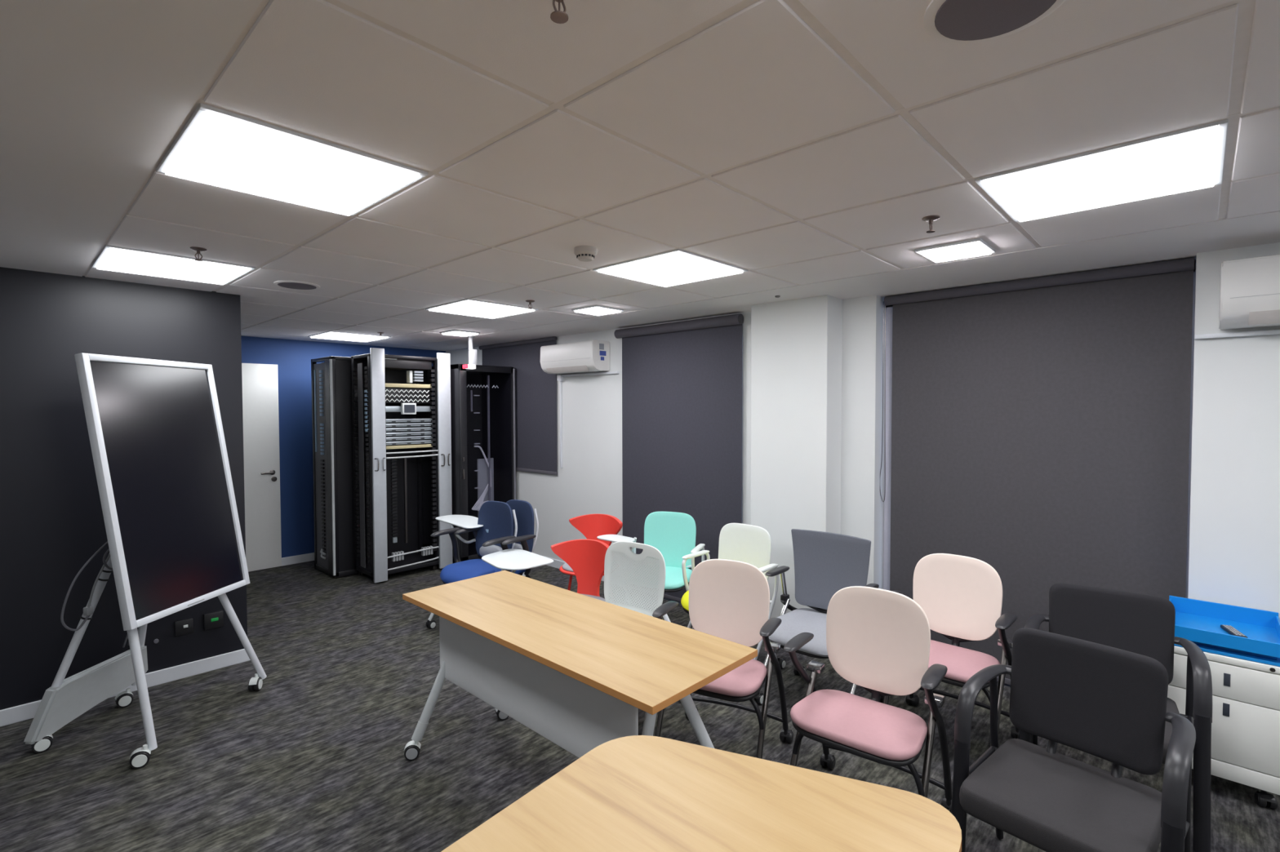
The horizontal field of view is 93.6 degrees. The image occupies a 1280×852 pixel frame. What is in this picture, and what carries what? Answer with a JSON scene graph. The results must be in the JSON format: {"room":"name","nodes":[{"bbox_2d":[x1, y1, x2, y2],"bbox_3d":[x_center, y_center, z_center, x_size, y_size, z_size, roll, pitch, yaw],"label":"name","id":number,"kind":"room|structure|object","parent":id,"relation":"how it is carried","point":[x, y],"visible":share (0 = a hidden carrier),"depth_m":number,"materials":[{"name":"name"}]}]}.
{"room":"training room","nodes":[
{"label":"training room","id":0,"kind":"room"},
{"bbox_2d":[0,266,247,710],"bbox_3d":[-4.695,0.356,3.445,2.590,2.360,3.540,1,2,43],"label":"wall","id":1,"kind":"structure","parent":0,"point":[52,522],"depth_m":3.26,"materials":[{"name":"paint"}]},
{"bbox_2d":[0,648,249,727],"bbox_3d":[-3.737,1.517,2.596,0.013,0.085,3.552,1,2,43],"label":"baseboard","id":2,"kind":"structure","parent":1,"relation":"attached to","point":[25,712],"depth_m":3.59,"materials":[{"name":"paint"}]},
{"bbox_2d":[174,617,193,636],"bbox_3d":[-2.756,1.217,3.633,0.022,0.090,0.090,1,2,43],"label":"wall socket","id":3,"kind":"object","parent":1,"relation":"attached to","point":[184,627],"visible":1,"depth_m":3.63,"materials":[{"name":"black plastic"}]},
{"bbox_2d":[203,610,223,631],"bbox_3d":[-2.652,1.209,3.739,0.028,0.100,0.100,1,2,43],"label":"wall socket","id":4,"kind":"object","parent":1,"relation":"attached to","point":[211,620],"visible":1,"depth_m":3.73,"materials":[{"name":"black plastic"}]},
{"bbox_2d":[240,336,445,558],"bbox_3d":[-3.298,0.258,6.755,0.120,2.360,3.210,1,2,43],"label":"wall","id":5,"kind":"structure","parent":0,"point":[292,357],"depth_m":6.33,"materials":[{"name":"blue paint"}]},
{"bbox_2d":[241,363,281,572],"bbox_3d":[-3.974,0.420,5.869,0.100,2.079,0.825,1,2,43],"label":"door","id":6,"kind":"structure","parent":5,"relation":"in","point":[260,417],"depth_m":6.06,"materials":[{"name":"paint"}]},
{"bbox_2d":[281,552,314,566],"bbox_3d":[-3.077,1.391,6.926,0.013,0.085,1.890,1,2,43],"label":"baseboard","id":7,"kind":"structure","parent":5,"relation":"attached to","point":[308,557],"depth_m":6.34,"materials":[{"name":"paint"}]},
{"bbox_2d":[0,0,1279,351],"bbox_3d":[-0.848,-0.838,2.018,10.120,0.106,6.750,1,2,43],"label":"ceiling","id":8,"kind":"structure","parent":0,"point":[93,93],"depth_m":1.62,"materials":[{"name":"tile"}]},
{"bbox_2d":[91,244,255,284],"bbox_3d":[-2.382,-0.811,3.072,0.580,0.022,0.580,1,2,43],"label":"recessed light","id":9,"kind":"object","parent":8,"relation":"in","point":[111,258],"visible":0.92,"depth_m":3.01,"materials":[{"name":"white plastic"}]},
{"bbox_2d":[190,246,206,261],"bbox_3d":[-1.996,-0.775,2.717,0.062,0.055,0.062,1,2,43],"label":"sprinkler","id":10,"kind":"object","parent":8,"relation":"attached to","point":[198,250],"visible":1,"depth_m":2.71,"materials":[{"name":"metal"}]},
{"bbox_2d":[155,102,427,216],"bbox_3d":[-1.065,-0.778,1.845,0.580,0.022,0.580,1,2,43],"label":"recessed light","id":11,"kind":"object","parent":8,"relation":"in","point":[216,146],"visible":1,"depth_m":1.77,"materials":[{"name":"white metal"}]},
{"bbox_2d":[273,280,319,289],"bbox_3d":[-2.001,-0.820,3.510,0.236,0.012,0.236,1,2,43],"label":"ceiling speaker","id":12,"kind":"object","parent":8,"relation":"attached to","point":[299,285],"visible":1,"depth_m":3.47,"materials":[{"name":"paint"}]},
{"bbox_2d":[277,282,316,289],"bbox_3d":[-2.001,-0.817,3.510,0.199,0.005,0.199,1,2,38],"label":"grille","id":13,"kind":"object","parent":12,"relation":"attached to","point":[300,286],"depth_m":3.49,"materials":[{"name":"grey metal"}]},
{"bbox_2d":[307,330,391,342],"bbox_3d":[-2.911,-0.895,6.024,0.580,0.022,0.580,1,2,43],"label":"recessed light","id":14,"kind":"object","parent":8,"relation":"in","point":[330,335],"visible":0.85,"depth_m":5.93,"materials":[{"name":"white plastic"}]},
{"bbox_2d":[377,332,383,338],"bbox_3d":[-2.465,-0.861,5.712,0.062,0.055,0.062,1,2,43],"label":"sprinkler","id":15,"kind":"object","parent":8,"relation":"attached to","point":[380,333],"visible":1,"depth_m":5.71,"materials":[{"name":"metal"}]},
{"bbox_2d":[440,329,479,336],"bbox_3d":[-1.707,-0.879,5.702,0.270,0.020,0.270,1,2,43],"label":"recessed light","id":16,"kind":"object","parent":8,"relation":"in","point":[454,332],"visible":1,"depth_m":5.64,"materials":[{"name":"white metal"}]},
{"bbox_2d":[442,331,478,336],"bbox_3d":[-1.707,-0.874,5.703,0.240,0.009,0.240,1,2,43],"label":"diffuser","id":17,"kind":"object","parent":16,"relation":"attached to","point":[451,333],"depth_m":5.66,"materials":[{"name":"white plastic"}]},
{"bbox_2d":[462,335,477,368],"bbox_3d":[-1.700,-0.736,6.008,0.080,0.325,0.130,1,2,43],"label":"emergency light","id":18,"kind":"object","parent":8,"relation":"hanging from","point":[473,362],"visible":1,"depth_m":6.00,"materials":[{"name":"white plastic"}]},
{"bbox_2d":[425,298,537,319],"bbox_3d":[-1.155,-0.851,4.388,0.580,0.022,0.580,1,2,43],"label":"recessed light","id":19,"kind":"object","parent":8,"relation":"in","point":[468,307],"visible":0.87,"depth_m":4.31,"materials":[{"name":"white plastic"}]},
{"bbox_2d":[525,300,534,309],"bbox_3d":[-0.740,-0.816,4.049,0.062,0.055,0.062,1,2,43],"label":"sprinkler","id":20,"kind":"object","parent":8,"relation":"attached to","point":[530,302],"visible":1,"depth_m":4.04,"materials":[{"name":"metal"}]},
{"bbox_2d":[550,0,568,23],"bbox_3d":[-0.139,-0.731,1.036,0.062,0.055,0.062,1,2,43],"label":"sprinkler","id":21,"kind":"object","parent":8,"relation":"attached to","point":[559,16],"visible":1,"depth_m":1.03,"materials":[{"name":"metal"}]},
{"bbox_2d":[573,245,596,262],"bbox_3d":[-0.247,-0.780,2.731,0.104,0.053,0.104,1,2,43],"label":"smoke detector","id":22,"kind":"object","parent":8,"relation":"attached to","point":[583,253],"visible":1,"depth_m":2.70,"materials":[{"name":"plastic"}]},
{"bbox_2d":[571,305,623,315],"bbox_3d":[-0.310,-0.845,4.401,0.270,0.020,0.270,1,2,43],"label":"recessed light","id":23,"kind":"object","parent":8,"relation":"in","point":[597,310],"visible":1,"depth_m":4.35,"materials":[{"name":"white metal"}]},
{"bbox_2d":[592,248,747,287],"bbox_3d":[0.162,-0.819,3.162,0.580,0.022,0.580,1,2,43],"label":"recessed light","id":24,"kind":"object","parent":8,"relation":"in","point":[677,266],"visible":0.99,"depth_m":3.08,"materials":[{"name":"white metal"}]},
{"bbox_2d":[82,0,1279,337],"bbox_3d":[-0.271,-0.813,2.697,9.025,0.006,2.955,1,2,43],"label":"ceiling grid","id":25,"kind":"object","parent":8,"relation":"attached to","point":[1246,7],"depth_m":1.51,"materials":[{"name":"white metal"}]},
{"bbox_2d":[921,215,940,233],"bbox_3d":[1.113,-0.770,2.300,0.062,0.055,0.062,1,2,43],"label":"sprinkler","id":26,"kind":"object","parent":8,"relation":"attached to","point":[930,219],"visible":1,"depth_m":2.29,"materials":[{"name":"metal"}]},
{"bbox_2d":[915,238,995,262],"bbox_3d":[1.450,-0.801,2.762,0.270,0.020,0.270,1,2,43],"label":"recessed light","id":27,"kind":"object","parent":8,"relation":"in","point":[977,246],"visible":1,"depth_m":2.72,"materials":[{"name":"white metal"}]},
{"bbox_2d":[923,0,1065,44],"bbox_3d":[0.639,-0.755,1.078,0.236,0.012,0.236,1,2,43],"label":"ceiling speaker","id":28,"kind":"object","parent":8,"relation":"attached to","point":[948,21],"visible":1,"depth_m":1.11,"materials":[{"name":"paint"}]},
{"bbox_2d":[974,119,1228,222],"bbox_3d":[1.479,-0.786,1.935,0.580,0.022,0.580,1,2,43],"label":"recessed light","id":29,"kind":"object","parent":8,"relation":"in","point":[1180,161],"visible":0.95,"depth_m":1.86,"materials":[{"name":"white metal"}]},
{"bbox_2d":[0,560,1279,851],"bbox_3d":[-0.843,1.598,2.088,10.120,0.060,6.750,1,2,43],"label":"floor","id":30,"kind":"structure","parent":0,"point":[313,759],"depth_m":2.87,"materials":[{"name":"carpet"}]},
{"bbox_2d":[23,352,266,768],"bbox_3d":[-2.544,0.602,3.118,0.680,1.879,0.841,0,2,5],"label":"display","id":31,"kind":"object","parent":30,"relation":"on","point":[155,427],"visible":1,"depth_m":2.94,"materials":[{"name":"white metal"}]},
{"bbox_2d":[23,645,147,744],"bbox_3d":[-2.802,1.352,3.088,0.149,0.286,0.571,0,2,5],"label":"panel","id":32,"kind":"object","parent":31,"relation":"on","point":[68,699],"depth_m":2.99,"materials":[{"name":"grey metal"}]},
{"bbox_2d":[311,355,358,577],"bbox_3d":[-2.921,0.386,6.099,0.548,2.120,0.621,1,2,43],"label":"rack","id":33,"kind":"object","parent":30,"relation":"on","point":[331,378],"visible":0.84,"depth_m":5.82,"materials":[{"name":"black metal"}]},
{"bbox_2d":[351,347,452,582],"bbox_3d":[-2.345,0.364,5.967,0.492,2.190,0.828,1,2,43],"label":"rack","id":34,"kind":"object","parent":30,"relation":"on","point":[392,395],"visible":1,"depth_m":5.92,"materials":[{"name":"black metal"}]},
{"bbox_2d":[391,458,397,542],"bbox_3d":[-2.410,0.733,5.894,0.020,0.817,0.050,1,2,43],"label":"cable tray","id":35,"kind":"object","parent":34,"relation":"on","point":[394,539],"depth_m":5.89,"materials":[{"name":"black plastic"}]},
{"bbox_2d":[385,406,431,412],"bbox_3d":[-2.385,-0.169,5.973,0.345,0.055,0.480,1,2,43],"label":"console shelf","id":36,"kind":"object","parent":34,"relation":"attached to","point":[388,409],"depth_m":5.79,"materials":[{"name":"metal"}]},
{"bbox_2d":[386,417,431,422],"bbox_3d":[-2.377,-0.057,5.968,0.368,0.032,0.480,1,2,43],"label":"switch","id":37,"kind":"object","parent":34,"relation":"attached to","point":[388,420],"depth_m":5.89,"materials":[{"name":"grey metal"}]},
{"bbox_2d":[386,439,432,445],"bbox_3d":[-2.376,0.158,5.975,0.368,0.032,0.480,1,2,43],"label":"switch","id":38,"kind":"object","parent":34,"relation":"attached to","point":[388,442],"depth_m":5.86,"materials":[{"name":"black plastic"}]},
{"bbox_2d":[386,435,432,440],"bbox_3d":[-2.376,0.115,5.973,0.368,0.032,0.480,1,2,43],"label":"switch","id":39,"kind":"object","parent":34,"relation":"attached to","point":[388,437],"depth_m":5.91,"materials":[{"name":"black plastic"}]},
{"bbox_2d":[386,431,432,435],"bbox_3d":[-2.376,0.072,5.972,0.368,0.032,0.480,1,2,43],"label":"switch","id":40,"kind":"object","parent":34,"relation":"attached to","point":[388,433],"depth_m":5.87,"materials":[{"name":"grey metal"}]},
{"bbox_2d":[386,426,432,431],"bbox_3d":[-2.376,0.029,5.971,0.368,0.032,0.480,1,2,43],"label":"switch","id":41,"kind":"object","parent":34,"relation":"attached to","point":[388,428],"depth_m":5.89,"materials":[{"name":"grey metal"}]},
{"bbox_2d":[386,422,432,426],"bbox_3d":[-2.376,-0.014,5.970,0.368,0.032,0.480,1,2,43],"label":"switch","id":42,"kind":"object","parent":34,"relation":"attached to","point":[388,424],"depth_m":5.88,"materials":[{"name":"grey metal"}]},
{"bbox_2d":[431,364,515,564],"bbox_3d":[-1.784,0.388,6.479,0.615,2.050,0.660,1,2,43],"label":"tall cabinet","id":43,"kind":"object","parent":30,"relation":"on","point":[483,415],"visible":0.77,"depth_m":6.50,"materials":[{"name":"black metal"}]},
{"bbox_2d":[435,499,538,578],"bbox_3d":[-1.238,1.035,4.729,1.145,0.915,0.570,1,2,39],"label":"chair","id":44,"kind":"object","parent":30,"relation":"on","point":[524,513],"visible":0.41,"depth_m":4.63,"materials":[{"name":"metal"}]},
{"bbox_2d":[426,501,553,629],"bbox_3d":[-1.012,1.047,4.308,1.146,0.909,0.690,1,2,35],"label":"chair","id":45,"kind":"object","parent":30,"relation":"on","point":[496,519],"visible":0.77,"depth_m":4.46,"materials":[{"name":"blue fabric"}]},
{"bbox_2d":[550,539,608,601],"bbox_3d":[-0.388,1.118,3.567,0.441,0.804,0.444,0,2,20],"label":"chair","id":46,"kind":"object","parent":30,"relation":"on","point":[586,557],"visible":0.48,"depth_m":3.74,"materials":[{"name":"red plastic"}]},
{"bbox_2d":[582,594,605,601],"bbox_3d":[-0.395,1.054,3.561,0.390,0.040,0.390,1,2,23],"label":"seat cushion","id":47,"kind":"object","parent":46,"relation":"on","point":[597,597],"depth_m":3.68,"materials":[{"name":"grey fabric"}]},
{"bbox_2d":[402,570,757,760],"bbox_3d":[-0.350,1.183,2.555,1.606,0.740,0.708,1,2,43],"label":"table","id":48,"kind":"object","parent":30,"relation":"on","point":[576,670],"visible":0.86,"depth_m":2.34,"materials":[{"name":"brown wood"}]},
{"bbox_2d":[559,514,636,600],"bbox_3d":[-0.286,1.092,4.449,0.627,0.804,0.448,0,2,19],"label":"chair","id":49,"kind":"object","parent":30,"relation":"on","point":[605,528],"visible":0.44,"depth_m":4.63,"materials":[{"name":"red plastic"}]},
{"bbox_2d":[604,541,679,701],"bbox_3d":[-0.107,1.095,3.241,0.548,0.877,0.590,1,2,35],"label":"chair","id":50,"kind":"object","parent":30,"relation":"on","point":[624,554],"visible":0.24,"depth_m":3.35,"materials":[{"name":"white plastic"}]},
{"bbox_2d":[623,511,705,630],"bbox_3d":[0.157,1.071,4.249,0.582,0.865,0.430,1,2,21],"label":"armchair","id":51,"kind":"object","parent":30,"relation":"on","point":[673,534],"visible":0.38,"depth_m":4.39,"materials":[{"name":"green plastic"}]},
{"bbox_2d":[441,735,961,851],"bbox_3d":[-0.031,1.227,1.014,0.840,0.740,1.399,1,2,37],"label":"table","id":52,"kind":"object","parent":30,"relation":"on","point":[635,793],"visible":1,"depth_m":1.32,"materials":[{"name":"brown wood"}]},
{"bbox_2d":[652,559,793,759],"bbox_3d":[0.382,1.100,2.824,0.568,0.888,0.533,1,2,28],"label":"chair","id":53,"kind":"object","parent":30,"relation":"on","point":[729,600],"visible":0.74,"depth_m":2.86,"materials":[{"name":"pink fabric"}]},
{"bbox_2d":[680,523,786,669],"bbox_3d":[0.540,1.084,3.778,0.582,0.865,0.500,1,2,43],"label":"armchair","id":54,"kind":"object","parent":30,"relation":"on","point":[751,544],"visible":0.34,"depth_m":3.90,"materials":[{"name":"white plastic"}]},
{"bbox_2d":[753,528,884,705],"bbox_3d":[0.987,1.069,3.298,0.576,0.920,0.548,1,2,43],"label":"chair","id":55,"kind":"object","parent":30,"relation":"on","point":[826,563],"visible":0.62,"depth_m":3.38,"materials":[{"name":"grey fabric"}]},
{"bbox_2d":[783,586,951,813],"bbox_3d":[0.897,1.112,2.368,0.568,0.888,0.533,1,2,39],"label":"chair","id":56,"kind":"object","parent":30,"relation":"on","point":[878,641],"visible":0.93,"depth_m":2.36,"materials":[{"name":"pink fabric"}]},
{"bbox_2d":[882,553,1019,746],"bbox_3d":[1.509,1.095,2.932,0.568,0.888,0.533,1,2,43],"label":"chair","id":57,"kind":"object","parent":30,"relation":"on","point":[960,597],"visible":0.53,"depth_m":2.95,"materials":[{"name":"pink fabric"}]},
{"bbox_2d":[951,627,1195,851],"bbox_3d":[1.347,1.145,1.901,0.497,0.832,0.591,-2,2,-41],"label":"armchair","id":58,"kind":"object","parent":30,"relation":"on","point":[1108,704],"visible":1,"depth_m":1.92,"materials":[{"name":"fabric"}]},
{"bbox_2d":[1019,582,1212,851],"bbox_3d":[1.907,1.128,2.448,0.591,0.832,0.497,1,2,37],"label":"armchair","id":59,"kind":"object","parent":30,"relation":"on","point":[1143,624],"visible":0.51,"depth_m":2.49,"materials":[{"name":"plastic"}]},
{"bbox_2d":[1167,645,1279,809],"bbox_3d":[2.552,1.245,2.642,0.350,0.600,0.426,1,2,43],"label":"base cabinet","id":60,"kind":"object","parent":30,"relation":"on","point":[1246,723],"visible":0.48,"depth_m":2.45,"materials":[{"name":"metal"}]},
{"bbox_2d":[1168,595,1279,666],"bbox_3d":[2.554,0.887,2.635,0.364,0.115,0.432,1,2,43],"label":"desk tray","id":61,"kind":"object","parent":60,"relation":"on","point":[1198,622],"visible":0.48,"depth_m":2.65,"materials":[{"name":"blue plastic"}]},
{"bbox_2d":[1220,625,1248,638],"bbox_3d":[2.571,0.893,2.603,0.040,0.016,0.150,1,2,25],"label":"remote control","id":62,"kind":"object","parent":61,"relation":"in","point":[1231,630],"visible":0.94,"depth_m":2.60,"materials":[{"name":"grey plastic"}]},
{"bbox_2d":[445,242,1279,619],"bbox_3d":[1.342,0.319,4.312,10.000,2.360,0.360,1,2,43],"label":"wall","id":63,"kind":"structure","parent":0,"point":[1234,529],"depth_m":2.86,"materials":[{"name":"white paint"}]},
{"bbox_2d":[479,336,557,475],"bbox_3d":[-1.349,-0.215,6.523,1.370,1.402,0.044,1,2,43],"label":"roller blind","id":64,"kind":"object","parent":63,"relation":"attached to","point":[535,389],"visible":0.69,"depth_m":6.34,"materials":[{"name":"fabric"}]},
{"bbox_2d":[540,340,609,374],"bbox_3d":[-0.628,-0.646,5.722,0.762,0.274,0.221,1,2,43],"label":"air conditioner","id":65,"kind":"object","parent":63,"relation":"attached to","point":[590,356],"visible":1,"depth_m":5.55,"materials":[{"name":"plastic"}]},
{"bbox_2d":[542,555,611,582],"bbox_3d":[1.150,1.463,4.122,9.980,0.085,0.233,1,2,43],"label":"baseboard","id":66,"kind":"structure","parent":63,"relation":"attached to","point":[557,564],"depth_m":6.12,"materials":[{"name":"paint"}]},
{"bbox_2d":[556,371,619,468],"bbox_3d":[-0.509,-0.037,5.757,0.850,0.937,0.034,1,2,43],"label":"cable conduit","id":67,"kind":"object","parent":63,"relation":"attached to","point":[559,377],"visible":1,"depth_m":6.02,"materials":[{"name":"white plastic"}]},
{"bbox_2d":[613,313,743,602],"bbox_3d":[0.280,0.305,4.995,1.315,2.323,0.080,1,2,43],"label":"roller blind","id":68,"kind":"object","parent":63,"relation":"attached to","point":[682,381],"visible":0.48,"depth_m":4.92,"materials":[{"name":"fabric"}]},
{"bbox_2d":[750,294,842,618],"bbox_3d":[1.073,0.324,4.168,0.573,2.360,0.222,1,2,43],"label":"pillar","id":69,"kind":"structure","parent":63,"relation":"attached to","point":[797,344],"depth_m":4.04,"materials":[{"name":"white paint"}]},
{"bbox_2d":[883,259,1195,598],"bbox_3d":[2.204,0.340,3.523,1.511,2.360,0.060,1,2,43],"label":"window","id":70,"kind":"structure","parent":63,"relation":"in","point":[886,548],"depth_m":3.98,"materials":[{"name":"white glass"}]},
{"bbox_2d":[880,257,1194,684],"bbox_3d":[2.133,0.338,3.453,1.507,2.338,0.060,1,2,43],"label":"roller blind","id":71,"kind":"object","parent":70,"relation":"attached to","point":[1040,425],"visible":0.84,"depth_m":3.35,"materials":[{"name":"grey fabric"}]},
{"bbox_2d":[1194,329,1279,339],"bbox_3d":[3.157,-0.406,2.334,1.475,0.020,0.026,1,2,43],"label":"cable conduit","id":72,"kind":"object","parent":63,"relation":"attached to","point":[1269,332],"visible":1,"depth_m":2.73,"materials":[{"name":"white plastic"}]},
{"bbox_2d":[1218,253,1279,329],"bbox_3d":[2.908,-0.576,2.428,0.813,0.289,0.221,1,2,43],"label":"air conditioner","id":73,"kind":"object","parent":63,"relation":"attached to","point":[1250,287],"visible":1,"depth_m":2.57,"materials":[{"name":"plastic"}]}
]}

